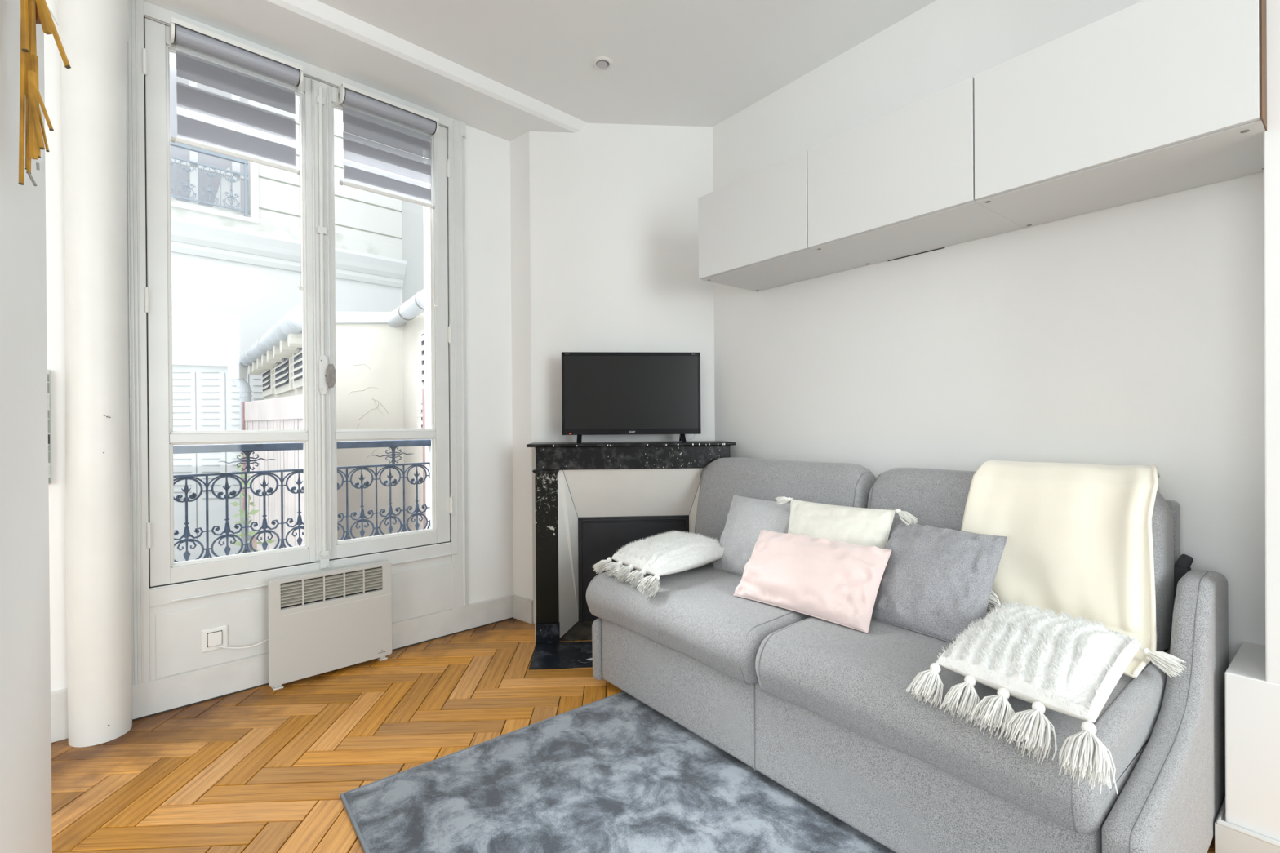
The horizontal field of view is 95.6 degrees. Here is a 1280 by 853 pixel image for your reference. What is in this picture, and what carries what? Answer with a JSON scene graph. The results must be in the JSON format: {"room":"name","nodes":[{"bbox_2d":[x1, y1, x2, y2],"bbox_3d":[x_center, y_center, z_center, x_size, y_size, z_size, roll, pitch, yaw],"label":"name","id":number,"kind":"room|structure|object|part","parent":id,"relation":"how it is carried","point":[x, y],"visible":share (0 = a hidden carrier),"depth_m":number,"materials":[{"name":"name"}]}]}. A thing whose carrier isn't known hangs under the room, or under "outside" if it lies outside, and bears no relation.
{"room":"living room","nodes":[
{"label":"living room","id":0,"kind":"room"},
{"bbox_2d":[0,0,52,852],"bbox_3d":[-0.930,-0.283,0.763,0.075,2.720,1.053,-1,0,-38],"label":"wall partition","id":1,"kind":"structure","parent":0,"point":[25,737],"depth_m":1.00,"materials":[{"name":"paint"}]},
{"bbox_2d":[17,0,71,186],"bbox_3d":[-0.934,-0.558,0.902,0.144,0.356,0.039,0,0,32],"label":"wall ornament","id":2,"kind":"object","parent":1,"relation":"attached to","point":[33,12],"visible":1,"depth_m":0.91,"materials":[{"name":"gold wood"}]},
{"bbox_2d":[57,0,132,747],"bbox_3d":[-1.898,-0.256,2.030,0.181,2.673,0.181,-1,0,-44],"label":"wall column","id":3,"kind":"structure","parent":0,"point":[95,33],"depth_m":1.97,"materials":[{"name":"paint"}]},
{"bbox_2d":[44,0,513,691],"bbox_3d":[-1.774,-0.156,2.442,3.150,3.068,0.300,-1,0,-44],"label":"wall","id":4,"kind":"structure","parent":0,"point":[487,156],"depth_m":3.08,"materials":[{"name":"paint"}]},
{"bbox_2d":[47,369,51,484],"bbox_3d":[-2.153,0.002,1.851,0.382,0.390,0.025,-1,0,-44],"label":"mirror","id":5,"kind":"object","parent":4,"relation":"attached to","point":[48,371],"visible":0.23,"depth_m":1.97,"materials":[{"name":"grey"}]},
{"bbox_2d":[50,688,68,742],"bbox_3d":[-2.306,0.999,1.709,0.950,0.171,0.014,-1,0,-44],"label":"baseboard","id":6,"kind":"structure","parent":4,"relation":"attached to","point":[59,699],"depth_m":2.00,"materials":[{"name":"paint"}]},
{"bbox_3d":[-1.912,0.398,2.446,0.148,0.376,0.025,-1,0,-44],"label":"scroll panel","id":7,"kind":"part","parent":4,"relation":"part of","materials":[{"name":"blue metal"}]},
{"bbox_2d":[200,625,228,653],"bbox_3d":[-1.683,0.842,2.295,0.088,0.092,0.020,-1,0,-44],"label":"wall socket","id":8,"kind":"object","parent":4,"relation":"attached to","point":[211,637],"visible":1,"depth_m":2.29,"materials":[{"name":"white plastic"}]},
{"bbox_2d":[207,631,222,647],"bbox_3d":[-1.679,0.840,2.290,0.045,0.052,0.008,-1,0,-44],"label":"outlet","id":9,"kind":"object","parent":8,"relation":"attached to","point":[214,637],"depth_m":2.29,"materials":[{"name":"white plastic"}]},
{"bbox_2d":[215,639,268,648],"bbox_3d":[-1.596,0.879,2.340,0.189,0.030,0.021,-1,0,-36],"label":"power cable","id":10,"kind":"object","parent":8,"relation":"attached to","point":[267,639],"visible":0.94,"depth_m":2.33,"materials":[{"name":"white plastic"}]},
{"bbox_3d":[-1.811,0.397,2.543,0.148,0.376,0.025,-1,0,-44],"label":"scroll panel","id":11,"kind":"part","parent":4,"relation":"part of","materials":[{"name":"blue metal"}]},
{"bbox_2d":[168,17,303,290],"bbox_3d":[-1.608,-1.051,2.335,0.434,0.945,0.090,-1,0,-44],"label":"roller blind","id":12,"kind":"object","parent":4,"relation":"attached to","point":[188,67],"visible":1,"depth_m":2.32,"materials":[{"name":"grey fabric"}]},
{"bbox_3d":[-1.608,-1.513,2.330,0.434,0.021,0.080,-1,0,-44],"label":"head rail","id":13,"kind":"part","parent":12,"relation":"part of","materials":[{"name":"white plastic"}]},
{"bbox_3d":[-1.447,-1.026,2.476,0.003,0.886,0.051,-1,0,-44],"label":"bead chain","id":14,"kind":"part","parent":12,"relation":"part of","materials":[{"name":"white plastic"}]},
{"bbox_3d":[-1.709,0.396,2.640,0.148,0.376,0.025,-1,0,-44],"label":"scroll panel","id":15,"kind":"part","parent":4,"relation":"part of","materials":[{"name":"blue metal"}]},
{"bbox_3d":[-1.608,0.395,2.737,0.148,0.376,0.025,-1,0,-44],"label":"scroll panel","id":16,"kind":"part","parent":4,"relation":"part of","materials":[{"name":"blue metal"}]},
{"bbox_2d":[126,0,468,685],"bbox_3d":[-1.398,-0.317,2.597,1.338,2.543,0.118,-1,0,-44],"label":"window","id":17,"kind":"structure","parent":4,"relation":"attached to","point":[168,622],"depth_m":2.49,"materials":[{"name":"white paint"}]},
{"bbox_3d":[-1.642,-0.466,2.389,0.594,2.131,0.040,-1,0,-44],"label":"sash","id":18,"kind":"part","parent":17,"relation":"part of","materials":[{"name":"white paint"}]},
{"bbox_3d":[-1.379,0.824,2.598,1.218,0.242,0.006,-1,0,-44],"label":"apron panel","id":19,"kind":"part","parent":17,"relation":"part of","materials":[{"name":"white paint"}]},
{"bbox_3d":[-1.405,-0.434,2.564,0.036,2.122,0.036,-1,0,-44],"label":"lock rod","id":20,"kind":"part","parent":17,"relation":"part of","materials":[{"name":"white paint"}]},
{"bbox_3d":[-1.369,-0.224,2.561,0.036,0.103,0.027,-1,0,-44],"label":"handle","id":21,"kind":"part","parent":17,"relation":"part of","materials":[{"name":"grey metal"}]},
{"bbox_3d":[-1.214,-0.470,2.800,0.590,2.131,0.040,-1,0,-44],"label":"sash","id":22,"kind":"part","parent":17,"relation":"part of","materials":[{"name":"white paint"}]},
{"bbox_3d":[-1.554,0.375,2.789,1.260,0.601,0.048,-1,0,-44],"label":"window guard rail","id":23,"kind":"part","parent":4,"relation":"part of","materials":[{"name":"black metal"}]},
{"bbox_3d":[-1.556,0.092,2.788,1.260,0.035,0.048,-1,0,-44],"label":"hand rail","id":24,"kind":"part","parent":4,"relation":"part of","materials":[{"name":"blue metal"}]},
{"bbox_2d":[132,593,514,721],"bbox_3d":[-1.285,1.008,2.688,1.610,0.133,0.014,-1,0,-44],"label":"baseboard","id":25,"kind":"structure","parent":4,"relation":"attached to","point":[161,695],"depth_m":2.37,"materials":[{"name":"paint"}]},
{"bbox_3d":[-1.507,0.394,2.835,0.148,0.376,0.025,-1,0,-44],"label":"scroll panel","id":26,"kind":"part","parent":4,"relation":"part of","materials":[{"name":"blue metal"}]},
{"bbox_3d":[-1.405,0.393,2.932,0.148,0.376,0.025,-1,0,-44],"label":"scroll panel","id":27,"kind":"part","parent":4,"relation":"part of","materials":[{"name":"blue metal"}]},
{"bbox_2d":[336,82,439,309],"bbox_3d":[-1.180,-1.053,2.745,0.440,0.940,0.090,-1,0,-44],"label":"roller blind","id":28,"kind":"object","parent":4,"relation":"attached to","point":[357,149],"visible":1,"depth_m":2.73,"materials":[{"name":"grey fabric"}]},
{"bbox_3d":[-1.180,-1.513,2.740,0.440,0.021,0.080,-1,0,-44],"label":"head rail","id":29,"kind":"part","parent":28,"relation":"part of","materials":[{"name":"white plastic"}]},
{"bbox_3d":[-1.017,-1.028,2.889,0.003,0.881,0.051,-1,0,-44],"label":"bead chain","id":30,"kind":"part","parent":28,"relation":"part of","materials":[{"name":"white plastic"}]},
{"bbox_3d":[-1.304,0.392,3.029,0.148,0.376,0.025,-1,0,-44],"label":"scroll panel","id":31,"kind":"part","parent":4,"relation":"part of","materials":[{"name":"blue metal"}]},
{"bbox_3d":[-1.202,0.391,3.127,0.148,0.376,0.025,-1,0,-44],"label":"scroll panel","id":32,"kind":"part","parent":4,"relation":"part of","materials":[{"name":"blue metal"}]},
{"bbox_2d":[510,123,715,623],"bbox_3d":[-0.159,-0.311,3.561,1.142,2.788,0.848,0,0,0],"label":"wall","id":33,"kind":"structure","parent":0,"point":[604,217],"depth_m":3.17,"materials":[{"name":"paint"}]},
{"bbox_2d":[512,595,533,624],"bbox_3d":[-0.646,1.004,3.189,0.176,0.128,0.013,0,0,40],"label":"baseboard","id":34,"kind":"structure","parent":33,"relation":"attached to","point":[522,607],"depth_m":3.18,"materials":[{"name":"paint"}]},
{"bbox_2d":[317,0,935,126],"bbox_3d":[0.846,-1.705,0.825,7.571,0.100,5.663,0,0,0],"label":"ceiling","id":35,"kind":"structure","parent":0,"point":[692,63],"depth_m":2.49,"materials":[{"name":"white paint"}]},
{"bbox_2d":[142,0,587,141],"bbox_3d":[-1.507,-1.639,2.271,3.120,0.106,0.425,-1,0,-44],"label":"ceiling beam","id":36,"kind":"structure","parent":35,"relation":"attached to","point":[315,33],"depth_m":2.52,"materials":[{"name":"white paint"}]},
{"bbox_2d":[592,56,613,70],"bbox_3d":[-0.170,-1.648,2.635,0.094,0.009,0.094,0,0,0],"label":"recessed light","id":37,"kind":"object","parent":35,"relation":"in","point":[602,63],"visible":1,"depth_m":2.63,"materials":[{"name":"white plastic"}]},
{"bbox_2d":[51,617,1214,852],"bbox_3d":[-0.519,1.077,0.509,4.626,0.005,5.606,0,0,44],"label":"floor","id":38,"kind":"structure","parent":0,"point":[140,790],"depth_m":1.95,"materials":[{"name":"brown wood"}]},
{"bbox_2d":[267,560,391,690],"bbox_3d":[-1.352,0.849,2.541,0.488,0.452,0.091,-1,0,-44],"label":"panel radiator","id":39,"kind":"object","parent":38,"relation":"on","point":[323,621],"visible":1,"depth_m":2.49,"materials":[{"name":"white metal"}]},
{"bbox_3d":[-1.357,0.837,2.546,0.480,0.429,0.078,-1,0,-44],"label":"casing","id":40,"kind":"part","parent":39,"relation":"part of","materials":[{"name":"white metal"}]},
{"bbox_2d":[280,566,382,609],"bbox_3d":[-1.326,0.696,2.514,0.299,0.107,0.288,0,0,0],"label":"grille","id":41,"kind":"object","parent":39,"relation":"attached to","point":[305,592],"depth_m":2.50,"materials":[{"name":"white metal"}]},
{"bbox_2d":[340,691,895,852],"bbox_3d":[0.258,1.060,1.130,1.088,0.014,2.260,-1,0,-38],"label":"rug","id":42,"kind":"object","parent":38,"relation":"on","point":[612,774],"visible":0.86,"depth_m":1.64,"materials":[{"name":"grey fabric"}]},
{"bbox_2d":[526,440,736,670],"bbox_3d":[-0.033,0.576,2.880,1.043,0.985,0.600,0,0,-4],"label":"fireplace","id":43,"kind":"object","parent":38,"relation":"on","point":[593,500],"visible":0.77,"depth_m":2.92,"materials":[{"name":"black stone"}]},
{"bbox_3d":[-0.030,0.783,3.059,0.526,0.131,0.003,0,0,-4],"label":"panel rail","id":44,"kind":"part","parent":43,"relation":"part of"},
{"bbox_2d":[561,351,701,443],"bbox_3d":[-0.044,-0.152,3.041,0.723,0.469,0.143,0,0,-4],"label":"television","id":45,"kind":"object","parent":43,"relation":"on","point":[603,393],"visible":1,"depth_m":3.01,"materials":[{"name":"black plastic"}]},
{"bbox_2d":[526,440,736,447],"bbox_3d":[-0.048,0.090,3.026,1.043,0.015,0.305,0,0,-4],"label":"mantel shelf","id":46,"kind":"object","parent":43,"relation":"attached to","point":[675,443],"depth_m":2.90,"materials":[{"name":"black stone"}]},
{"bbox_2d":[563,468,702,517],"bbox_3d":[-0.033,0.343,2.982,0.711,0.262,0.147,0,0,-4],"label":"hood","id":47,"kind":"object","parent":43,"relation":"attached to","point":[587,492],"depth_m":2.98,"materials":[{"name":"white paint"}]},
{"bbox_3d":[-0.031,0.754,3.068,0.586,0.560,0.016,0,0,-4],"label":"black panel","id":48,"kind":"part","parent":43,"relation":"part of","materials":[{"name":"metal"}]},
{"bbox_3d":[-0.030,0.764,3.058,0.546,0.540,0.008,0,0,-4],"label":"panel moulding","id":49,"kind":"part","parent":43,"relation":"part of","materials":[{"name":"black metal"}]},
{"bbox_3d":[-0.030,0.759,3.054,0.566,0.550,0.016,0,0,-4],"label":"panel moulding","id":50,"kind":"part","parent":43,"relation":"part of","materials":[{"name":"black metal"}]},
{"bbox_3d":[-0.030,0.754,3.057,0.586,0.560,0.010,0,0,-4],"label":"panel moulding","id":51,"kind":"part","parent":43,"relation":"part of","materials":[{"name":"black metal"}]},
{"bbox_2d":[586,457,1228,852],"bbox_3d":[0.680,0.605,2.031,1.000,0.908,1.852,-1,0,-38],"label":"sofa","id":52,"kind":"object","parent":38,"relation":"on","point":[822,709],"visible":0.59,"depth_m":1.49,"materials":[{"name":"grey fabric"}]},
{"bbox_3d":[0.185,0.906,2.669,0.956,0.265,0.048,-1,0,-38],"label":"arm","id":53,"kind":"part","parent":52,"relation":"part of"},
{"bbox_2d":[591,529,724,599],"bbox_3d":[0.110,0.543,2.393,0.537,0.174,0.473,-1,0,-35],"label":"pillow","id":54,"kind":"object","parent":52,"relation":"on","point":[666,553],"visible":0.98,"depth_m":2.32,"materials":[{"name":"white fabric"}]},
{"bbox_2d":[586,561,812,684],"bbox_3d":[0.380,0.684,2.310,0.874,0.184,0.887,-1,0,-38],"label":"seat cushion","id":55,"kind":"object","parent":52,"relation":"on","point":[695,616],"depth_m":1.98,"materials":[{"name":"grey fabric"}]},
{"bbox_2d":[712,494,791,576],"bbox_3d":[0.482,0.455,2.377,0.244,0.294,0.438,-1,0,-38],"label":"cushion","id":56,"kind":"object","parent":52,"relation":"on","point":[746,517],"visible":0.49,"depth_m":2.36,"materials":[{"name":"grey fabric"}]},
{"bbox_2d":[693,457,876,542],"bbox_3d":[0.620,0.404,2.596,0.255,0.508,0.892,-1,0,-38],"label":"cushion","id":57,"kind":"object","parent":52,"relation":"on","point":[841,484],"depth_m":2.55,"materials":[{"name":"grey fabric"}]},
{"bbox_2d":[733,529,891,633],"bbox_3d":[0.557,0.487,1.936,0.224,0.226,0.543,-1,0,-38],"label":"cushion","id":58,"kind":"object","parent":52,"relation":"on","point":[837,582],"visible":1,"depth_m":1.85,"materials":[{"name":"pink fabric"}]},
{"bbox_2d":[775,496,917,549],"bbox_3d":[0.694,0.406,2.087,0.144,0.255,0.578,-1,0,-38],"label":"cushion","id":59,"kind":"object","parent":52,"relation":"on","point":[863,526],"visible":0.62,"depth_m":2.03,"materials":[{"name":"beige fabric"}]},
{"bbox_2d":[871,521,1008,644],"bbox_3d":[0.880,0.458,1.753,0.278,0.286,0.366,-1,0,-38],"label":"cushion","id":60,"kind":"object","parent":52,"relation":"on","point":[935,582],"visible":0.84,"depth_m":1.68,"materials":[{"name":"grey fabric"}]},
{"bbox_2d":[755,616,1169,834],"bbox_3d":[0.911,0.682,1.639,0.874,0.183,0.808,-1,0,-38],"label":"seat cushion","id":61,"kind":"object","parent":52,"relation":"on","point":[853,682],"depth_m":1.34,"materials":[{"name":"grey fabric"}]},
{"bbox_2d":[866,467,1173,652],"bbox_3d":[1.166,0.402,1.906,0.255,0.508,0.853,-1,0,-38],"label":"cushion","id":62,"kind":"object","parent":52,"relation":"on","point":[938,498],"depth_m":1.96,"materials":[{"name":"grey fabric"}]},
{"bbox_2d":[905,591,1186,794],"bbox_3d":[0.905,0.559,1.358,0.655,0.187,0.471,-1,0,-38],"label":"pillow","id":63,"kind":"object","parent":52,"relation":"on","point":[1061,664],"visible":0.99,"depth_m":1.24,"materials":[{"name":"white fabric"}]},
{"bbox_2d":[960,459,1159,678],"bbox_3d":[1.207,0.347,1.696,0.556,0.476,0.488,-1,0,-38],"label":"blanket","id":64,"kind":"object","parent":52,"relation":"on","point":[1079,542],"visible":0.7,"depth_m":1.64,"materials":[{"name":"beige fabric"}]},
{"bbox_3d":[1.239,0.710,1.336,0.958,0.650,0.068,-1,0,-38],"label":"arm","id":65,"kind":"part","parent":52,"relation":"part of"},
{"bbox_3d":[1.063,0.618,2.297,0.070,0.800,1.590,-1,0,-38],"label":"frame","id":66,"kind":"part","parent":52,"relation":"part of","materials":[{"name":"grey fabric"}]},
{"bbox_2d":[712,0,1265,666],"bbox_3d":[2.549,-0.307,0.626,0.142,2.758,6.920,-1,0,-38],"label":"wall","id":67,"kind":"structure","parent":0,"point":[1133,333],"depth_m":2.06,"materials":[{"name":"paint"}]},
{"bbox_2d":[697,150,865,291],"bbox_3d":[0.622,-0.879,2.604,0.414,0.382,0.600,-1,0,-38],"label":"upper cabinet","id":68,"kind":"object","parent":67,"relation":"attached to","point":[753,228],"visible":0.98,"depth_m":2.48,"materials":[{"name":"white laminate"}]},
{"bbox_3d":[0.466,-0.880,2.482,0.017,0.378,0.598,-1,0,-38],"label":"door","id":69,"kind":"part","parent":68,"relation":"part of","materials":[{"name":"white metal"}]},
{"bbox_2d":[807,76,1024,266],"bbox_3d":[0.995,-0.880,2.134,0.415,0.384,0.599,-1,0,-38],"label":"upper cabinet","id":70,"kind":"object","parent":67,"relation":"attached to","point":[900,184],"visible":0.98,"depth_m":2.00,"materials":[{"name":"white laminate"}]},
{"bbox_2d":[973,0,1266,227],"bbox_3d":[1.367,-0.882,1.662,0.414,0.382,0.602,-1,0,-38],"label":"upper cabinet","id":71,"kind":"object","parent":67,"relation":"attached to","point":[1144,100],"visible":0.9,"depth_m":1.52,"materials":[{"name":"white laminate"}]},
{"bbox_2d":[1224,641,1279,841],"bbox_3d":[1.768,0.827,1.253,0.322,0.457,0.678,-1,0,-38],"label":"cabinet","id":72,"kind":"object","parent":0,"point":[1252,704],"visible":0.95,"depth_m":1.39,"materials":[{"name":"paint"}]},
{"bbox_2d":[1214,796,1279,852],"bbox_3d":[1.757,1.008,1.255,0.340,0.096,0.695,-1,0,-38],"label":"ledge","id":73,"kind":"object","parent":72,"relation":"attached to","point":[1229,837],"visible":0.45,"depth_m":1.39,"materials":[{"name":"white paint"}]},
{"bbox_2d":[1263,0,1279,684],"bbox_3d":[1.781,-0.504,1.224,0.320,2.320,0.610,-1,0,-38],"label":"wall pier","id":74,"kind":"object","parent":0,"point":[1272,135],"visible":0.91,"depth_m":1.35,"materials":[{"name":"paint"}]},
{"label":"outside","id":75,"kind":"structure","parent":0,"visible":0},
{"label":"ground","id":76,"kind":"structure","parent":75,"visible":0},
{"bbox_2d":[172,362,263,561],"bbox_3d":[-5.847,0.424,7.281,3.500,2.540,0.640,0,0,0],"label":"building","id":77,"kind":"structure","parent":76,"relation":"on","point":[204,397],"depth_m":7.18,"materials":[{"name":"grey paint"}]},
{"bbox_2d":[230,454,275,554],"bbox_3d":[-2.331,0.925,3.590,0.364,1.508,0.154,0,0,-21],"label":"climbing plant","id":78,"kind":"object","parent":76,"relation":"on","point":[252,512],"visible":0.17,"depth_m":3.57,"materials":[{"name":"green plant"}]},
{"bbox_3d":[-2.333,0.929,3.595,0.261,1.500,0.041,0,0,-20],"label":"stem","id":79,"kind":"part","parent":78,"relation":"part of","materials":[{"name":"green plant"}]},
{"bbox_2d":[241,395,304,551],"bbox_3d":[-2.292,0.647,3.698,1.735,1.662,0.060,0,0,44],"label":"gate","id":80,"kind":"object","parent":76,"relation":"on","point":[286,412],"visible":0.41,"depth_m":3.72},
{"bbox_3d":[-2.292,-0.111,3.691,1.650,0.138,0.040,0,0,44],"label":"rail","id":81,"kind":"part","parent":80,"relation":"part of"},
{"bbox_2d":[169,63,406,364],"bbox_3d":[-7.517,-2.396,8.021,8.420,8.200,0.810,-1,0,-44],"label":"stone building","id":82,"kind":"structure","parent":76,"relation":"on","point":[236,270],"depth_m":9.16,"materials":[{"name":"stone"}]},
{"bbox_2d":[170,167,232,211],"bbox_3d":[-6.836,-3.683,8.800,0.017,0.840,1.100,0,0,44],"label":"railing","id":83,"kind":"object","parent":82,"relation":"attached to","point":[225,184],"depth_m":9.11,"materials":[{"name":"metal"}]},
{"bbox_3d":[-6.941,-3.711,8.295,2.250,0.900,0.060,-1,0,-44],"label":"guard rail","id":84,"kind":"part","parent":82,"relation":"part of","materials":[{"name":"grey metal"}]},
{"bbox_3d":[-7.340,-2.772,7.832,8.420,0.450,0.290,-1,0,-44],"label":"cornice","id":85,"kind":"part","parent":82,"relation":"part of","materials":[{"name":"white stone"}]},
{"bbox_2d":[227,289,426,553],"bbox_3d":[-2.441,0.400,5.387,4.779,2.550,2.247,0,0,39],"label":"building","id":86,"kind":"structure","parent":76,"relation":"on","point":[380,356],"depth_m":4.02,"materials":[{"name":"beige paint"}]},
{"bbox_3d":[-3.946,-0.507,6.153,0.030,0.360,0.770,-1,0,-39],"label":"vent frame","id":87,"kind":"part","parent":86,"relation":"part of","materials":[{"name":"grey paint"}]},
{"bbox_3d":[-3.255,-0.489,5.297,0.030,0.360,0.970,-1,0,-39],"label":"vent frame","id":88,"kind":"part","parent":86,"relation":"part of","materials":[{"name":"grey paint"}]},
{"bbox_3d":[-2.630,-0.497,4.523,0.030,0.370,0.760,-1,0,-39],"label":"vent frame","id":89,"kind":"part","parent":86,"relation":"part of","materials":[{"name":"grey paint"}]},
{"bbox_3d":[-1.336,-0.046,3.592,0.020,0.255,0.190,-1,0,-36],"label":"vent frame","id":90,"kind":"part","parent":86,"relation":"part of","materials":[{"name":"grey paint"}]},
{"bbox_3d":[-1.267,-0.416,3.494,0.020,0.365,0.390,-1,0,-36],"label":"vent frame","id":91,"kind":"part","parent":86,"relation":"part of","materials":[{"name":"grey paint"}]},
{"bbox_3d":[-1.273,0.672,3.466,0.020,1.800,0.075,-1,0,-36],"label":"maroon post","id":92,"kind":"part","parent":86,"relation":"part of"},
{"bbox_2d":[401,150,423,303],"bbox_3d":[-2.437,-2.435,8.677,0.339,8.200,5.834,-1,0,-40],"label":"building","id":93,"kind":"structure","parent":76,"relation":"on","point":[412,214],"depth_m":10.35,"materials":[{"name":"grey paint"}]}
]}

